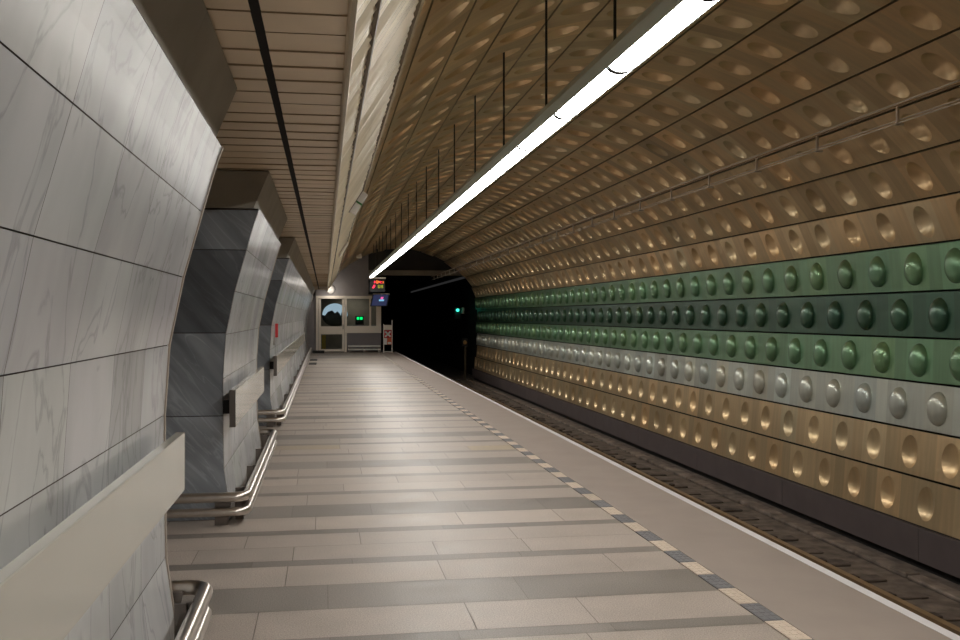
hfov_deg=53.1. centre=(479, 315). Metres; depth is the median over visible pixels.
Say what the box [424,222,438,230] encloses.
diffuser
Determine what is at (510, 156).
diffuser
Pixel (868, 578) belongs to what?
block
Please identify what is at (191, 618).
rail
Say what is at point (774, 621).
trim
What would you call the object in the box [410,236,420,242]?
diffuser
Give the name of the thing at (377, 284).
display
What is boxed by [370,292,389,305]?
screen
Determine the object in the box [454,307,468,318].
signal
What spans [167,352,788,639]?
floor
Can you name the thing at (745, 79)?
ceiling
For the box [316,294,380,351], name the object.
booth
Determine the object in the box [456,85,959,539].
wall
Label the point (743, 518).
block
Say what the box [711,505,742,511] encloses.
block
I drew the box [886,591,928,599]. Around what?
block
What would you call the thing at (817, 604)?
platform edge
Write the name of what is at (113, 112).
pylon
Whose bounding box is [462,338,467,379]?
signal
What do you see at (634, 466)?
block
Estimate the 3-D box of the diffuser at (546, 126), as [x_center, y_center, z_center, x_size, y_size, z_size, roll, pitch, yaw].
[0.496,-1.425,7.500,0.144,0.034,1.292,0,0,-9]
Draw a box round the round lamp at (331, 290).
[326,285,334,293]
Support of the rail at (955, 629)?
on the railway track at (936, 602)
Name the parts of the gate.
plate, sign plate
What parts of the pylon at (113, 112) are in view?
edge trim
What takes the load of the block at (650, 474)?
on the railway track at (936, 602)
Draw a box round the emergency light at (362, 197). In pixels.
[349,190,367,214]
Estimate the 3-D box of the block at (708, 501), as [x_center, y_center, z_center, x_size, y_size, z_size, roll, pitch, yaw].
[3.288,2.668,13.894,0.396,0.045,0.273,0,0,-9]
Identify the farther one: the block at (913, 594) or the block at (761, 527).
the block at (761, 527)
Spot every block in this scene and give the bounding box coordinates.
[551,426,564,429]
[601,451,617,454]
[611,455,625,459]
[619,460,635,464]
[630,465,650,469]
[646,473,666,475]
[654,477,673,481]
[669,483,687,487]
[685,492,700,494]
[697,498,723,503]
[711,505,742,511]
[731,515,758,520]
[752,525,772,530]
[770,534,798,540]
[799,547,823,553]
[819,557,850,566]
[852,574,886,582]
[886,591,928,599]
[929,612,959,620]
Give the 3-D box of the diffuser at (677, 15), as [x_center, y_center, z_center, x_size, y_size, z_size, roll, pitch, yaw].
[0.914,-1.425,4.910,0.144,0.034,1.292,0,0,-9]
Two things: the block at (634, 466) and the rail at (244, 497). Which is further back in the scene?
the block at (634, 466)
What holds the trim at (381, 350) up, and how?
attached to the wall at (352, 280)
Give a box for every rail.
[167,429,276,524]
[171,580,212,639]
[258,348,311,426]
[391,349,959,635]
[466,379,959,602]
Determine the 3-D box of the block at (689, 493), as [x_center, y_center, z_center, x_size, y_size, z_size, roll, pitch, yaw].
[3.136,2.667,14.474,0.363,0.046,0.161,0,0,-9]
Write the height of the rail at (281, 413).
0.240 m
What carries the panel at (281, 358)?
attached to the pylon at (288, 300)
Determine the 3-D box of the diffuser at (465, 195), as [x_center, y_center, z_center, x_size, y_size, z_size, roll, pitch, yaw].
[-0.132,-1.425,11.386,0.144,0.034,1.292,0,0,-9]
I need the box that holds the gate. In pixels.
[383,324,391,352]
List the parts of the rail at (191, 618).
leg, leg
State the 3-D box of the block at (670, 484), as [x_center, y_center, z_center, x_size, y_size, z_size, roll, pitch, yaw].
[3.100,2.660,15.073,0.289,0.059,0.166,0,0,-9]
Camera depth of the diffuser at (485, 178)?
10.05 m
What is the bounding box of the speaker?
[339,242,348,256]
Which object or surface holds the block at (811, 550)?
on the railway track at (936, 602)
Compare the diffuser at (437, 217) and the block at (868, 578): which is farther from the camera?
the diffuser at (437, 217)
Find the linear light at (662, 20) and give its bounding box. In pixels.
[369,0,719,276]
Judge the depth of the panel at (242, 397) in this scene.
7.65 m
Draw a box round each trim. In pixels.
[329,350,394,351]
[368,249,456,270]
[368,270,461,275]
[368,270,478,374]
[377,352,812,639]
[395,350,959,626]
[396,352,959,639]
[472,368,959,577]
[474,369,959,584]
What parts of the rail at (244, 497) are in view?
leg, leg, leg, leg, leg, leg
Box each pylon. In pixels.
[0,0,236,639]
[166,170,286,520]
[257,238,314,425]
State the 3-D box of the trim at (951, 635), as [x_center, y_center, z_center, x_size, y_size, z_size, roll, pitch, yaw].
[0.133,1.560,17.394,0.062,0.121,46.300,0,0,-9]
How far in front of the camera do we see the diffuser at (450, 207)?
12.66 m
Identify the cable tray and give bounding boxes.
[431,79,959,279]
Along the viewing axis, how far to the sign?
13.90 m
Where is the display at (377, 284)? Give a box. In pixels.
[369,249,385,291]
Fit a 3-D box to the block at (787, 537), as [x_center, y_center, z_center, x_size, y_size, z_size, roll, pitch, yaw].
[3.624,2.660,11.541,0.357,0.059,0.193,0,0,-9]
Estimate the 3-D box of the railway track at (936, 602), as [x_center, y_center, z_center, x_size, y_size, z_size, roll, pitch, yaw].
[-0.711,2.795,34.832,4.100,0.210,81.000,0,0,-9]
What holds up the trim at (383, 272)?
attached to the wall at (352, 280)
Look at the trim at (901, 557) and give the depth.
13.19 m
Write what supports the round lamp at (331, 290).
attached to the wall at (352, 280)
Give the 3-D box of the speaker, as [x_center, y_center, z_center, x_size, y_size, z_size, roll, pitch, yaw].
[-2.952,-1.440,20.795,0.205,0.292,0.800,0,0,-9]
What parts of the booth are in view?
corner post, door, door rail, door rail, door pane, door pane, door rail, corner post, panel, corner post, corner post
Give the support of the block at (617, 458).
on the railway track at (936, 602)
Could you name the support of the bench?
on the floor
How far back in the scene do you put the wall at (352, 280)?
39.92 m
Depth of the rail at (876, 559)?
12.61 m
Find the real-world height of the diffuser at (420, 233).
0.034 m
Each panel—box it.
[0,432,184,639]
[223,366,263,426]
[270,333,304,375]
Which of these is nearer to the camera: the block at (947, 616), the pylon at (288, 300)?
the block at (947, 616)
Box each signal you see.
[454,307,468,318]
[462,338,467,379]
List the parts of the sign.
sign plate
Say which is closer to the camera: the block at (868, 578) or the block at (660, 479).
the block at (868, 578)
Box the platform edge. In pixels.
[380,352,951,639]
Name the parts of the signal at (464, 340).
post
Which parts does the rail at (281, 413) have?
leg, leg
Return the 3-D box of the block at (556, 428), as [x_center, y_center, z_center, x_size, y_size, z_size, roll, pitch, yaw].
[1.829,2.656,22.776,0.348,0.069,0.248,0,0,-9]
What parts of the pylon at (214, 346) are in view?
edge trim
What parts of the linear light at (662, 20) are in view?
suspension rod, suspension rod, suspension rod, suspension rod, suspension rod, suspension rod, suspension rod, suspension rod, suspension rod, suspension rod, suspension rod, suspension rod, suspension rod, suspension rod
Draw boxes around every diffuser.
[405,242,414,247]
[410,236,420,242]
[417,230,429,236]
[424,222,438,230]
[433,213,449,222]
[443,202,462,213]
[456,188,480,202]
[472,171,501,189]
[492,148,528,171]
[519,116,567,149]
[556,69,624,117]
[610,0,714,71]
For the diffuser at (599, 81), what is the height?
0.034 m
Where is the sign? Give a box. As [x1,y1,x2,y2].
[274,324,277,344]
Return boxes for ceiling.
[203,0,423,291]
[338,0,959,273]
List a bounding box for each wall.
[307,255,367,350]
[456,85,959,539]
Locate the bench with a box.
[348,345,380,352]
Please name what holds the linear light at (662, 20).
hanging from the ceiling at (745, 79)
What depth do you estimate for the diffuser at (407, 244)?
19.18 m
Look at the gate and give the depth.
39.35 m
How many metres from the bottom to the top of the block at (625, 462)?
0.062 m
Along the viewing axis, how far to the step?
38.63 m
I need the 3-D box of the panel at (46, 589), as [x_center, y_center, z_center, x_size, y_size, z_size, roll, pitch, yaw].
[-1.152,0.671,2.802,0.104,0.269,3.308,0,0,-9]
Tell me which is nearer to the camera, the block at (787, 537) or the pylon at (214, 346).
the pylon at (214, 346)
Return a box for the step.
[312,350,324,352]

